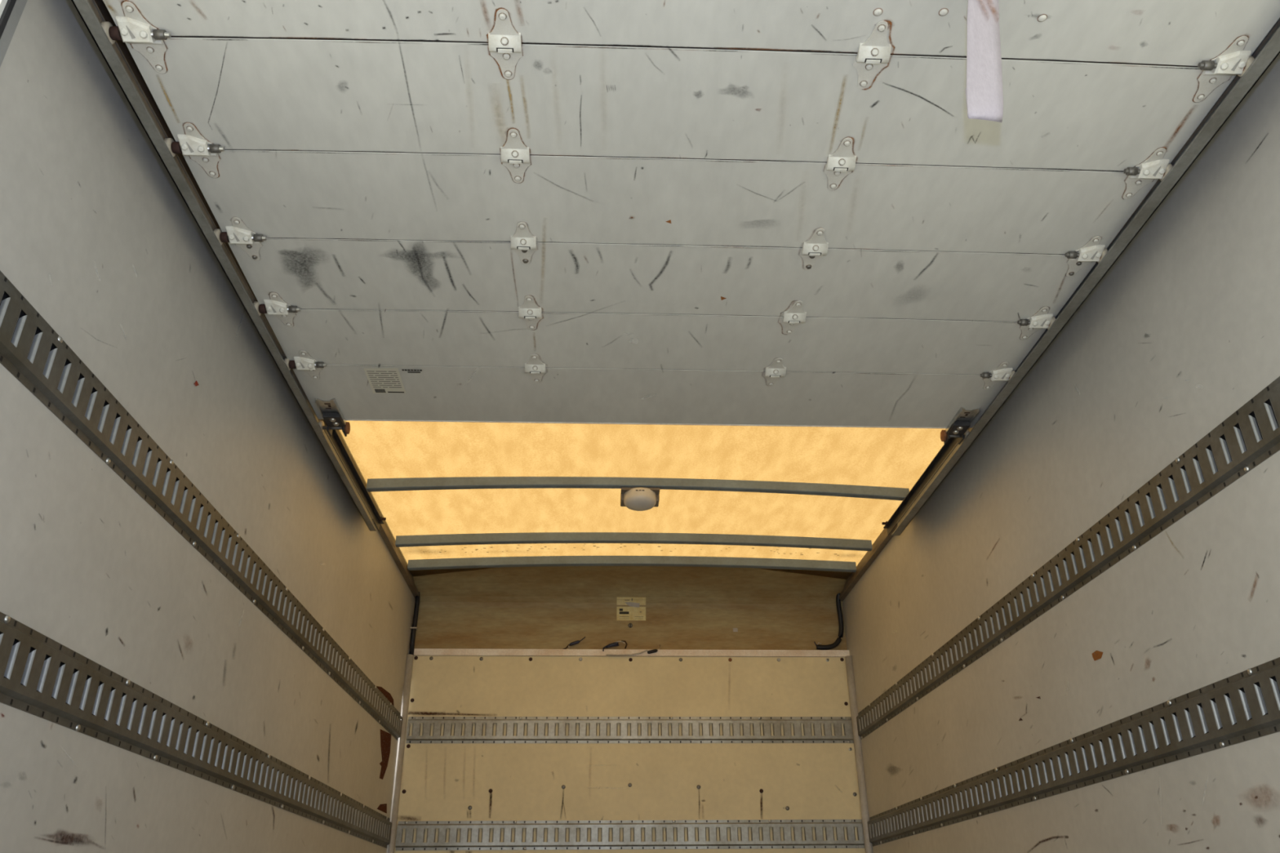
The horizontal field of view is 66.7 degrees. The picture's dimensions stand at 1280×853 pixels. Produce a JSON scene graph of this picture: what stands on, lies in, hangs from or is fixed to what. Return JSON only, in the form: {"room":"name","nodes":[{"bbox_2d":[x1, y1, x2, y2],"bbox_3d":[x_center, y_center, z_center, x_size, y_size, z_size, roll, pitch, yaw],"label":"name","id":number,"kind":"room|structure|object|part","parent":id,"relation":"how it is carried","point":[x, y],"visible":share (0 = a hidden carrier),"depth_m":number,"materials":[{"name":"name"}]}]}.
{"room":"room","nodes":[
{"label":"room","id":0,"kind":"room"},
{"bbox_2d":[0,0,414,852],"bbox_3d":[-1.100,0.847,2.966,0.031,2.614,3.897,1,-27,-2],"label":"wall","id":1,"kind":"structure","parent":0,"point":[97,235],"depth_m":2.06,"materials":[{"name":"white"}]},
{"bbox_2d":[0,0,27,66],"bbox_3d":[-1.048,0.097,1.160,0.103,2.200,0.042,1,-27,-2],"label":"trim","id":2,"kind":"structure","parent":1,"relation":"attached to","point":[11,11],"depth_m":1.54,"materials":[{"name":"grey metal"}]},
{"bbox_2d":[0,612,391,848],"bbox_3d":[-1.076,1.023,2.824,0.013,0.129,3.760,1,-27,-2],"label":"track","id":3,"kind":"object","parent":1,"relation":"attached to","point":[41,677],"visible":1,"depth_m":2.05,"materials":[{"name":"metal"}]},
{"bbox_2d":[0,270,402,741],"bbox_3d":[-1.079,0.600,3.042,0.013,0.129,3.760,1,-27,-2],"label":"track","id":4,"kind":"object","parent":1,"relation":"attached to","point":[31,349],"visible":1,"depth_m":2.04,"materials":[{"name":"metal"}]},
{"bbox_2d":[71,0,386,531],"bbox_3d":[-1.003,-0.223,2.727,0.117,0.150,2.750,1,-27,-2],"label":"door track","id":5,"kind":"object","parent":1,"relation":"attached to","point":[117,56],"visible":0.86,"depth_m":2.13,"materials":[{"name":"metal"}]},
{"bbox_2d":[336,430,418,599],"bbox_3d":[-1.079,-0.008,3.390,0.026,0.071,3.867,1,-27,-2],"label":"trim","id":6,"kind":"structure","parent":1,"relation":"attached to","point":[387,537],"depth_m":4.48,"materials":[{"name":"metal"}]},
{"bbox_2d":[408,591,419,655],"bbox_3d":[-1.157,1.009,4.985,0.032,0.329,0.032,1,-27,-2],"label":"power cable","id":7,"kind":"object","parent":1,"relation":"attached to","point":[414,628],"visible":0.96,"depth_m":4.97,"materials":[{"name":"rubber"}]},
{"bbox_2d":[394,655,865,852],"bbox_3d":[-0.039,2.037,4.544,2.320,1.923,0.030,1,-27,-2],"label":"wall","id":8,"kind":"structure","parent":0,"point":[440,782],"depth_m":4.75,"materials":[{"name":"brown wood"}]},
{"bbox_2d":[408,648,849,657],"bbox_3d":[-0.046,1.167,4.994,2.258,0.034,0.042,1,-27,-2],"label":"trim","id":9,"kind":"structure","parent":8,"relation":"attached to","point":[433,652],"depth_m":4.97,"materials":[{"name":"beige wood"}]},
{"bbox_2d":[563,636,585,648],"bbox_3d":[-0.340,1.117,5.007,0.119,0.071,0.022,1,-27,-2],"label":"loose wire","id":10,"kind":"object","parent":9,"relation":"on","point":[575,642],"visible":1,"depth_m":5.00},
{"bbox_2d":[602,640,627,651],"bbox_3d":[-0.132,1.133,5.010,0.132,0.063,0.033,7,-28,-14],"label":"loose wire","id":11,"kind":"object","parent":9,"relation":"on","point":[615,644],"visible":1,"depth_m":5.01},
{"bbox_2d":[606,644,660,655],"bbox_3d":[-0.031,1.142,4.978,0.283,0.066,0.039,4,-27,-8],"label":"loose wire","id":12,"kind":"object","parent":9,"relation":"on","point":[654,651],"visible":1,"depth_m":4.97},
{"bbox_2d":[813,593,844,649],"bbox_3d":[0.988,1.018,5.108,0.165,0.311,0.051,1,-27,-2],"label":"power cable","id":13,"kind":"object","parent":9,"relation":"on","point":[836,643],"visible":1,"depth_m":5.09,"materials":[{"name":"rubber"}]},
{"bbox_2d":[395,819,864,850],"bbox_3d":[-0.034,1.925,4.583,2.204,0.128,0.013,1,-27,-2],"label":"track","id":14,"kind":"object","parent":8,"relation":"attached to","point":[452,845],"visible":1,"depth_m":4.58,"materials":[{"name":"metal"}]},
{"bbox_2d":[405,716,853,743],"bbox_3d":[-0.038,1.498,4.802,2.204,0.128,0.013,1,-27,-2],"label":"track","id":15,"kind":"object","parent":8,"relation":"attached to","point":[415,738],"visible":1,"depth_m":4.80,"materials":[{"name":"metal"}]},
{"bbox_2d":[413,565,847,650],"bbox_3d":[-0.041,0.944,4.947,2.318,0.416,0.340,1,-27,-2],"label":"wall","id":16,"kind":"structure","parent":0,"point":[527,607],"depth_m":5.08,"materials":[{"name":"plywood"}]},
{"bbox_2d":[616,597,645,620],"bbox_3d":[-0.045,0.959,5.110,0.153,0.117,0.029,1,-27,-2],"label":"warning label","id":17,"kind":"object","parent":16,"relation":"attached to","point":[633,612],"visible":1,"depth_m":5.12,"materials":[{"name":"paper"}]},
{"bbox_2d":[337,420,945,579],"bbox_3d":[0.040,-0.086,3.366,2.320,0.030,3.900,1,-27,-2],"label":"ceiling","id":18,"kind":"structure","parent":0,"point":[886,457],"depth_m":3.94,"materials":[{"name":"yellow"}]},
{"bbox_2d":[407,555,856,572],"bbox_3d":[-0.032,0.679,4.808,2.208,0.071,0.035,1,-27,-2],"label":"bow","id":19,"kind":"object","parent":18,"relation":"attached to","point":[535,561],"visible":1,"depth_m":4.80,"materials":[{"name":"metal"}]},
{"bbox_2d":[395,532,872,551],"bbox_3d":[-0.018,0.533,4.525,2.208,0.071,0.035,1,-27,-3],"label":"bow","id":20,"kind":"object","parent":18,"relation":"attached to","point":[536,537],"visible":1,"depth_m":4.52,"materials":[{"name":"metal"}]},
{"bbox_2d":[366,476,909,500],"bbox_3d":[0.010,0.248,3.970,2.209,0.071,0.035,1,-27,-3],"label":"bow","id":21,"kind":"object","parent":18,"relation":"attached to","point":[456,482],"visible":0.98,"depth_m":3.96,"materials":[{"name":"metal"}]},
{"bbox_2d":[620,487,659,511],"bbox_3d":[0.000,0.303,3.993,0.158,0.070,0.136,1,-27,-2],"label":"dome lamp","id":22,"kind":"object","parent":21,"relation":"attached to","point":[637,499],"visible":1,"depth_m":3.96,"materials":[{"name":"plastic"}]},
{"bbox_2d":[842,53,1279,852],"bbox_3d":[1.185,0.978,3.011,0.031,2.388,3.897,1,-27,-2],"label":"wall","id":23,"kind":"structure","parent":0,"point":[1181,331],"depth_m":2.44,"materials":[{"name":"white"}]},
{"bbox_2d":[839,524,897,601],"bbox_3d":[1.150,0.021,3.484,0.026,0.071,3.867,1,-27,-2],"label":"trim","id":24,"kind":"structure","parent":23,"relation":"attached to","point":[883,539],"depth_m":4.68,"materials":[{"name":"metal"}]},
{"bbox_2d":[856,376,1279,739],"bbox_3d":[1.164,0.626,3.139,0.013,0.129,3.760,1,-27,-2],"label":"track","id":25,"kind":"object","parent":23,"relation":"attached to","point":[1250,436],"visible":1,"depth_m":2.46,"materials":[{"name":"metal"}]},
{"bbox_2d":[867,657,1279,846],"bbox_3d":[1.167,1.056,2.918,0.013,0.129,3.760,1,-27,-2],"label":"track","id":26,"kind":"object","parent":23,"relation":"attached to","point":[1244,706],"visible":1,"depth_m":2.42,"materials":[{"name":"metal"}]},
{"bbox_2d":[881,17,1279,535],"bbox_3d":[1.115,-0.195,2.816,0.160,0.150,2.750,1,-27,-2],"label":"door track","id":27,"kind":"object","parent":23,"relation":"attached to","point":[1268,49],"visible":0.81,"depth_m":2.28,"materials":[{"name":"metal"}]},
{"bbox_2d":[100,0,1279,444],"bbox_3d":[0.067,-0.395,2.322,2.075,0.072,1.790,1,-27,-2],"label":"door","id":28,"kind":"structure","parent":27,"relation":"attached to","point":[793,213],"depth_m":2.08,"materials":[{"name":"paint"}]},
{"bbox_2d":[401,368,422,373],"bbox_3d":[-0.649,-0.158,2.770,0.056,0.001,0.019,1,-27,-2],"label":"print","id":29,"kind":"object","parent":28,"relation":"on","point":[417,371],"depth_m":2.77},
{"bbox_3d":[0.040,-0.096,2.924,2.070,0.021,0.347,1,-27,-2],"label":"panel","id":30,"kind":"part","parent":28,"relation":"part of","materials":[{"name":"paint"}]},
{"bbox_3d":[0.054,-0.245,2.640,2.064,0.026,0.356,1,-27,-2],"label":"panel","id":31,"kind":"part","parent":28,"relation":"part of","materials":[{"name":"paint"}]},
{"bbox_3d":[0.068,-0.383,2.375,2.059,0.030,0.392,1,-27,-2],"label":"panel","id":32,"kind":"part","parent":28,"relation":"part of","materials":[{"name":"paint"}]},
{"bbox_3d":[0.080,-0.498,2.152,2.053,0.030,0.316,1,-27,-2],"label":"panel","id":33,"kind":"part","parent":28,"relation":"part of","materials":[{"name":"paint"}]},
{"bbox_3d":[0.093,-0.630,1.899,2.048,0.033,0.313,1,-27,-2],"label":"panel","id":34,"kind":"part","parent":28,"relation":"part of","materials":[{"name":"paint"}]},
{"bbox_3d":[0.105,-0.754,1.662,2.044,0.036,0.285,1,-27,-2],"label":"panel","id":35,"kind":"part","parent":28,"relation":"part of","materials":[{"name":"paint"}]},
{"bbox_2d":[964,0,1003,122],"bbox_3d":[0.550,-0.613,1.535,0.116,0.336,0.028,-5,-28,10],"label":"strap","id":36,"kind":"object","parent":28,"relation":"hanging from","point":[984,90],"visible":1,"depth_m":1.51,"materials":[{"name":"white fabric"}]},
{"bbox_3d":[0.053,1.992,2.395,2.318,0.060,3.967,1,-27,-2],"label":"floor","id":37,"kind":"structure","parent":0,"visible":0},
{"bbox_2d":[386,654,413,852],"bbox_3d":[-1.153,1.984,4.471,0.038,1.868,0.042,1,-27,-2],"label":"post","id":38,"kind":"object","parent":37,"relation":"on","point":[409,664],"visible":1,"depth_m":4.66,"materials":[{"name":"grey metal"}]},
{"bbox_2d":[844,655,872,852],"bbox_3d":[1.079,2.013,4.565,0.038,1.868,0.042,1,-27,-2],"label":"post","id":39,"kind":"object","parent":37,"relation":"on","point":[849,665],"visible":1,"depth_m":4.75,"materials":[{"name":"grey metal"}]}
]}

